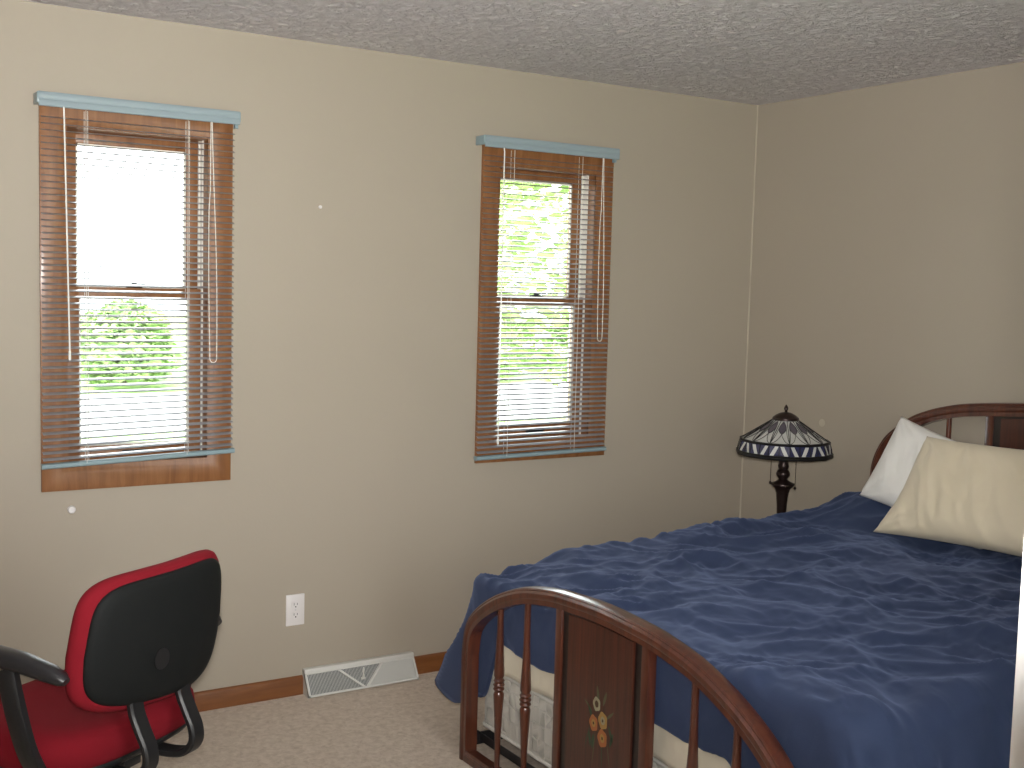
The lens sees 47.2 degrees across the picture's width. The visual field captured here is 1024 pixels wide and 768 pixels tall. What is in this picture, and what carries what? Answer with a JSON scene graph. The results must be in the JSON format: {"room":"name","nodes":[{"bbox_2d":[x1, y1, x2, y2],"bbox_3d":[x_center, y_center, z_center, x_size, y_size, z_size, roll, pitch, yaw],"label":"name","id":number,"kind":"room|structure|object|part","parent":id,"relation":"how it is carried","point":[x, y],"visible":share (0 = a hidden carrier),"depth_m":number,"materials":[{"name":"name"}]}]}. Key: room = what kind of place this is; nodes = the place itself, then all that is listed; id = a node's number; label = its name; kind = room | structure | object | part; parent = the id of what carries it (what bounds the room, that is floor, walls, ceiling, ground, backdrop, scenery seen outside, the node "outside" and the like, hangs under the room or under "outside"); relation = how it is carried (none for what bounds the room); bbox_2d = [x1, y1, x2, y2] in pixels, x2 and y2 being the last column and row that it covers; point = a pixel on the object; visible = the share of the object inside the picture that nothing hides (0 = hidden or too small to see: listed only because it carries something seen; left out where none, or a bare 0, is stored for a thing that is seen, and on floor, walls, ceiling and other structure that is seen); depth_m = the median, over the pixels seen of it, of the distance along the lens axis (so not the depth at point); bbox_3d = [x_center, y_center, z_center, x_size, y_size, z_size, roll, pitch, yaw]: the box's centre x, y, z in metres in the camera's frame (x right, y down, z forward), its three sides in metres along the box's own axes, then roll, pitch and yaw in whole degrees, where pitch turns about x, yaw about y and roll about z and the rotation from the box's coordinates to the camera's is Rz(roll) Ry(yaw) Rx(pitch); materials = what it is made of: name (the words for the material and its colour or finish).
{"room":"bedroom","nodes":[
{"label":"bedroom","id":0,"kind":"room"},
{"bbox_2d":[130,671,547,767],"bbox_3d":[0.348,1.471,2.082,5.330,0.120,5.630,-1,6,-32],"label":"floor","id":1,"kind":"structure","parent":0,"point":[406,724],"depth_m":4.08,"materials":[{"name":"carpet"}]},
{"bbox_2d":[0,549,221,767],"bbox_3d":[-1.126,0.856,3.023,0.661,0.870,0.633,4,5,25],"label":"office chair","id":2,"kind":"object","parent":1,"relation":"on","point":[139,640],"visible":1,"depth_m":2.80,"materials":[{"name":"red fabric"}]},
{"bbox_3d":[-1.108,0.805,2.808,0.105,0.322,0.239,4,5,25],"label":"armrest","id":3,"kind":"part","parent":2,"relation":"part of","materials":[{"name":"black plastic"}]},
{"bbox_2d":[0,670,194,767],"bbox_3d":[-1.135,0.848,3.035,0.507,0.095,0.565,4,5,25],"label":"seat cushion","id":4,"kind":"object","parent":2,"relation":"on","point":[65,735],"depth_m":2.83,"materials":[{"name":"red fabric"}]},
{"bbox_2d":[65,549,218,712],"bbox_3d":[-0.885,0.619,2.904,0.100,0.364,0.512,4,5,25],"label":"backrest cushion","id":5,"kind":"object","parent":2,"relation":"on","point":[139,638],"depth_m":2.80,"materials":[{"name":"red fabric"}]},
{"bbox_2d":[302,651,418,698],"bbox_3d":[-0.585,1.131,4.565,0.465,0.098,0.075,-1,6,-32],"label":"floor vent","id":6,"kind":"object","parent":1,"relation":"in","point":[328,679],"visible":1,"depth_m":4.55,"materials":[{"name":"white metal"}]},
{"bbox_2d":[307,670,361,694],"bbox_3d":[-0.678,1.140,4.497,0.216,0.073,0.048,-1,6,-32],"label":"grille","id":7,"kind":"object","parent":6,"relation":"attached to","point":[319,682],"depth_m":4.49,"materials":[{"name":"white metal"}]},
{"bbox_2d":[342,664,377,685],"bbox_3d":[-0.583,1.137,4.556,0.176,0.073,0.048,-1,6,-32],"label":"grille","id":8,"kind":"object","parent":6,"relation":"attached to","point":[352,674],"depth_m":4.56,"materials":[{"name":"white metal"}]},
{"bbox_2d":[371,658,415,684],"bbox_3d":[-0.480,1.135,4.624,0.206,0.075,0.054,-1,6,-32],"label":"grille","id":9,"kind":"object","parent":6,"relation":"attached to","point":[384,671],"depth_m":4.63,"materials":[{"name":"white metal"}]},
{"bbox_2d":[459,403,1023,767],"bbox_3d":[1.070,0.695,3.752,1.980,1.208,1.510,-1,6,-32],"label":"bed","id":10,"kind":"object","parent":1,"relation":"on","point":[606,654],"visible":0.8,"depth_m":3.28,"materials":[{"name":"brown wood"}]},
{"bbox_3d":[0.237,1.295,3.287,0.044,0.045,1.426,-1,6,-32],"label":"rail","id":11,"kind":"part","parent":10,"relation":"part of","materials":[{"name":"brown wood"}]},
{"bbox_3d":[0.679,1.159,4.399,1.885,0.040,0.006,-1,6,-32],"label":"rail","id":12,"kind":"part","parent":10,"relation":"part of","materials":[{"name":"black metal"}]},
{"bbox_3d":[0.273,1.233,3.304,0.004,0.028,1.470,-1,6,-32],"label":"cross rail","id":13,"kind":"part","parent":10,"relation":"part of","materials":[{"name":"black metal"}]},
{"bbox_2d":[483,671,668,767],"bbox_3d":[1.069,1.084,3.790,1.839,0.222,1.516,-1,6,-32],"label":"box spring","id":14,"kind":"object","parent":10,"relation":"on","point":[539,748],"visible":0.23,"depth_m":3.68,"materials":[{"name":"white fabric"}]},
{"bbox_2d":[504,646,730,767],"bbox_3d":[1.068,0.845,3.765,1.846,0.266,1.501,-1,6,-32],"label":"mattress","id":15,"kind":"object","parent":14,"relation":"on","point":[668,749],"visible":0.15,"depth_m":3.12,"materials":[{"name":"beige fabric"}]},
{"bbox_2d":[435,491,1022,767],"bbox_3d":[1.082,0.846,3.754,1.908,0.681,2.118,-1,6,-32],"label":"comforter","id":16,"kind":"object","parent":15,"relation":"on","point":[856,646],"visible":0.78,"depth_m":3.31,"materials":[{"name":"blue fabric"}]},
{"bbox_2d":[860,416,979,548],"bbox_3d":[1.611,0.365,4.418,0.210,0.431,0.633,-2,6,-33],"label":"pillow","id":17,"kind":"object","parent":16,"relation":"on","point":[891,472],"visible":0.34,"depth_m":4.52,"materials":[{"name":"white fabric"}]},
{"bbox_2d":[873,436,1023,556],"bbox_3d":[1.649,0.391,4.030,0.248,0.386,0.854,-2,6,-33],"label":"pillow","id":18,"kind":"object","parent":16,"relation":"on","point":[966,494],"visible":1,"depth_m":4.03,"materials":[{"name":"beige fabric"}]},
{"bbox_3d":[0.239,0.955,3.254,0.008,0.579,0.300,-1,6,-32],"label":"raised panel","id":19,"kind":"part","parent":10,"relation":"part of","materials":[{"name":"brown wood"}]},
{"bbox_3d":[0.246,0.956,3.259,0.012,0.635,0.372,-1,6,-32],"label":"panel","id":20,"kind":"part","parent":10,"relation":"part of","materials":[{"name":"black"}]},
{"bbox_3d":[0.246,0.957,3.259,0.050,0.703,1.510,-1,6,-32],"label":"footboard","id":21,"kind":"part","parent":10,"relation":"part of","materials":[{"name":"brown wood"}]},
{"bbox_3d":[1.888,0.669,4.263,0.050,1.198,1.500,-1,6,-32],"label":"headboard","id":22,"kind":"part","parent":10,"relation":"part of","materials":[{"name":"brown wood"}]},
{"bbox_3d":[1.891,0.536,4.253,0.012,0.865,0.372,-1,6,-32],"label":"panel","id":23,"kind":"part","parent":10,"relation":"part of","materials":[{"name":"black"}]},
{"bbox_3d":[1.884,0.535,4.247,0.008,0.809,0.300,-1,6,-32],"label":"raised panel","id":24,"kind":"part","parent":10,"relation":"part of","materials":[{"name":"brown wood"}]},
{"bbox_3d":[1.051,0.926,5.039,0.400,0.515,0.335,-1,6,-32],"label":"nightstand","id":25,"kind":"object","parent":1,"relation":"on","visible":0},
{"bbox_2d":[736,405,833,512],"bbox_3d":[1.131,0.382,4.890,0.401,0.596,0.391,-1,6,-32],"label":"table lamp","id":26,"kind":"object","parent":25,"relation":"on","point":[784,438],"visible":0.92,"depth_m":4.78,"materials":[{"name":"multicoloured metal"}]},
{"bbox_3d":[1.135,0.218,4.876,0.388,0.142,0.380,-1,6,-32],"label":"lamp shade","id":27,"kind":"part","parent":26,"relation":"part of","materials":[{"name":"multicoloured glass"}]},
{"bbox_3d":[1.136,0.174,4.872,0.241,0.045,0.247,-1,6,-32],"label":"glass","id":28,"kind":"part","parent":26,"relation":"part of","materials":[{"name":"grey glass"}]},
{"bbox_2d":[0,0,756,691],"bbox_3d":[-1.070,-0.035,4.283,5.330,2.440,0.160,-1,6,-32],"label":"wall","id":29,"kind":"structure","parent":0,"point":[356,487],"depth_m":4.50,"materials":[{"name":"paint"}]},
{"bbox_2d":[67,506,75,513],"bbox_3d":[-1.489,0.426,3.963,0.027,0.027,0.013,-1,6,-32],"label":"plug","id":30,"kind":"object","parent":29,"relation":"attached to","point":[71,509],"visible":1,"depth_m":3.96,"materials":[{"name":"white plastic"}]},
{"bbox_2d":[38,104,232,491],"bbox_3d":[-1.330,-0.300,4.105,0.644,1.295,0.219,-1,6,-32],"label":"window","id":31,"kind":"structure","parent":29,"relation":"in","point":[217,467],"depth_m":4.04,"materials":[{"name":"brown wood"}]},
{"bbox_3d":[-1.331,-0.583,4.097,0.462,0.558,0.032,-1,6,-32],"label":"sash","id":32,"kind":"part","parent":31,"relation":"part of","materials":[{"name":"brown wood"}]},
{"bbox_3d":[-1.325,-0.037,4.108,0.462,0.599,0.032,-1,6,-32],"label":"sash","id":33,"kind":"part","parent":31,"relation":"part of","materials":[{"name":"brown wood"}]},
{"bbox_2d":[33,91,240,469],"bbox_3d":[-1.257,-0.334,3.976,0.668,1.222,0.084,-1,6,-32],"label":"window blind","id":34,"kind":"object","parent":31,"relation":"attached to","point":[43,98],"visible":1,"depth_m":3.97,"materials":[{"name":"blue metal"}]},
{"bbox_3d":[-1.409,-0.315,3.885,0.010,1.161,0.028,-1,6,-32],"label":"ladder cord","id":35,"kind":"part","parent":34,"relation":"part of","materials":[{"name":"white fabric"}]},
{"bbox_3d":[-1.273,0.255,4.027,0.650,0.039,0.026,-1,6,-32],"label":"rail","id":36,"kind":"part","parent":34,"relation":"part of","materials":[{"name":"blue metal"}]},
{"bbox_3d":[-1.124,-0.328,4.063,0.010,1.150,0.028,-1,6,-32],"label":"ladder cord","id":37,"kind":"part","parent":34,"relation":"part of","materials":[{"name":"white fabric"}]},
{"bbox_3d":[-1.036,-0.486,4.060,0.033,0.830,0.003,-1,6,-32],"label":"lift cord","id":38,"kind":"part","parent":34,"relation":"part of","materials":[{"name":"white fabric"}]},
{"bbox_2d":[194,675,302,711],"bbox_3d":[-1.995,1.176,3.719,2.832,0.072,0.013,-1,6,-32],"label":"baseboard","id":39,"kind":"structure","parent":29,"relation":"attached to","point":[206,700],"depth_m":4.35,"materials":[{"name":"brown wood"}]},
{"bbox_2d":[286,593,304,625],"bbox_3d":[-0.819,0.853,4.430,0.074,0.120,0.010,-1,6,-32],"label":"wall outlet","id":40,"kind":"object","parent":29,"relation":"attached to","point":[294,603],"visible":1,"depth_m":4.43,"materials":[{"name":"white plastic"}]},
{"bbox_2d":[291,611,299,618],"bbox_3d":[-0.818,0.873,4.429,0.034,0.027,0.004,-1,6,-32],"label":"receptacle","id":41,"kind":"object","parent":40,"relation":"attached to","point":[294,614],"depth_m":4.43,"materials":[{"name":"white plastic"}]},
{"bbox_2d":[291,601,299,608],"bbox_3d":[-0.817,0.834,4.426,0.034,0.027,0.004,-1,6,-32],"label":"receptacle","id":42,"kind":"object","parent":40,"relation":"attached to","point":[294,604],"depth_m":4.42,"materials":[{"name":"white plastic"}]},
{"bbox_2d":[414,651,446,673],"bbox_3d":[0.338,1.117,5.181,1.761,0.072,0.013,-1,6,-32],"label":"baseboard","id":43,"kind":"structure","parent":29,"relation":"attached to","point":[428,663],"depth_m":4.75,"materials":[{"name":"brown wood"}]},
{"bbox_2d":[474,144,613,462],"bbox_3d":[0.090,-0.336,4.995,0.649,1.295,0.219,-1,6,-32],"label":"window","id":44,"kind":"structure","parent":29,"relation":"in","point":[485,150],"depth_m":5.00,"materials":[{"name":"brown wood"}]},
{"bbox_3d":[0.095,-0.073,4.997,0.467,0.599,0.032,-1,6,-32],"label":"sash","id":45,"kind":"part","parent":44,"relation":"part of","materials":[{"name":"brown wood"}]},
{"bbox_3d":[0.088,-0.619,4.986,0.467,0.558,0.032,-1,6,-32],"label":"sash","id":46,"kind":"part","parent":44,"relation":"part of","materials":[{"name":"brown wood"}]},
{"bbox_2d":[474,135,619,460],"bbox_3d":[0.144,-0.343,4.857,0.668,1.297,0.084,-1,6,-32],"label":"window blind","id":47,"kind":"object","parent":44,"relation":"attached to","point":[488,140],"visible":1,"depth_m":4.85,"materials":[{"name":"blue metal"}]},
{"bbox_3d":[-0.009,-0.323,4.765,0.010,1.239,0.028,-1,6,-32],"label":"ladder cord","id":48,"kind":"part","parent":47,"relation":"part of","materials":[{"name":"white fabric"}]},
{"bbox_3d":[0.127,0.290,4.911,0.650,0.025,0.026,-1,6,-32],"label":"rail","id":49,"kind":"part","parent":47,"relation":"part of","materials":[{"name":"blue metal"}]},
{"bbox_3d":[0.276,-0.332,4.943,0.010,1.235,0.028,-1,6,-32],"label":"ladder cord","id":50,"kind":"part","parent":47,"relation":"part of","materials":[{"name":"white fabric"}]},
{"bbox_3d":[0.380,-0.563,4.943,0.033,0.769,0.003,-1,6,-32],"label":"lift cord","id":51,"kind":"part","parent":47,"relation":"part of","materials":[{"name":"white fabric"}]},
{"bbox_2d":[739,105,758,517],"bbox_3d":[1.111,-0.082,5.553,0.008,2.440,0.009,-1,6,-32],"label":"trim","id":52,"kind":"structure","parent":29,"relation":"attached to","point":[757,105],"depth_m":5.53,"materials":[{"name":"beige paint"}]},
{"bbox_2d":[22,0,1023,104],"bbox_3d":[0.416,-1.079,1.870,5.330,0.120,5.630,-1,6,-32],"label":"ceiling","id":53,"kind":"structure","parent":0,"point":[755,52],"depth_m":4.01,"materials":[{"name":"white paint"}]},
{"bbox_2d":[741,62,1023,518],"bbox_3d":[2.243,0.087,3.889,0.140,2.440,4.040,-1,6,-32],"label":"wall","id":54,"kind":"structure","parent":0,"point":[887,271],"depth_m":4.87,"materials":[{"name":"paint"}]},
{"bbox_2d":[819,419,824,426],"bbox_3d":[1.365,0.171,5.162,0.002,0.034,0.034,-1,6,-32],"label":"spackle patch","id":55,"kind":"object","parent":54,"relation":"attached to","point":[821,422],"visible":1,"depth_m":5.16,"materials":[{"name":"beige paint"}]},
{"bbox_3d":[1.085,0.307,0.859,5.050,2.440,0.120,-1,6,-32],"label":"wall","id":56,"kind":"structure","parent":0,"visible":0},
{"bbox_2d":[1009,543,1023,767],"bbox_3d":[-0.161,0.508,0.095,0.902,2.100,0.148,-1,6,-32],"label":"door","id":57,"kind":"structure","parent":56,"relation":"in","point":[1017,733],"depth_m":0.33,"materials":[{"name":"white paint"}]},
{"label":"outside","id":58,"kind":"structure","parent":0,"visible":0},
{"bbox_2d":[81,384,566,435],"bbox_3d":[-5.995,0.522,26.340,130.000,0.020,7.500,-1,6,-32],"label":"pavement","id":59,"kind":"structure","parent":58,"point":[538,385],"depth_m":26.24,"materials":[{"name":"white concrete"}]},
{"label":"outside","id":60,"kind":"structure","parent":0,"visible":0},
{"bbox_2d":[81,313,565,442],"bbox_3d":[-7.988,0.316,29.512,130.000,0.200,130.000,-1,6,-32],"label":"lawn","id":61,"kind":"structure","parent":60,"point":[169,319],"depth_m":30.84,"materials":[{"name":"green plant"}]},
{"bbox_2d":[81,299,184,384],"bbox_3d":[-10.175,-1.130,31.058,2.962,2.432,5.378,0,5,-17],"label":"shrub","id":62,"kind":"object","parent":61,"relation":"on","point":[114,300],"visible":0.6,"depth_m":29.14,"materials":[{"name":"green plant"}]},
{"bbox_2d":[499,315,524,372],"bbox_3d":[-1.215,-1.469,36.754,2.994,2.640,5.436,3,5,14],"label":"shrub","id":63,"kind":"object","parent":61,"relation":"on","point":[520,315],"visible":0.02,"depth_m":36.26,"materials":[{"name":"green plant"}]},
{"bbox_2d":[498,180,569,390],"bbox_3d":[2.265,-2.510,22.718,7.919,7.325,7.443,1,5,-5],"label":"tree","id":64,"kind":"object","parent":61,"relation":"on","point":[526,187],"visible":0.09,"depth_m":20.95,"materials":[{"name":"green plant"}]},
{"bbox_2d":[547,316,568,344],"bbox_3d":[3.420,-1.455,39.529,5.234,2.402,2.883,4,5,30],"label":"shrub","id":65,"kind":"object","parent":61,"relation":"on","point":[551,340],"visible":0.05,"depth_m":39.82,"materials":[{"name":"green plant"}]}
]}

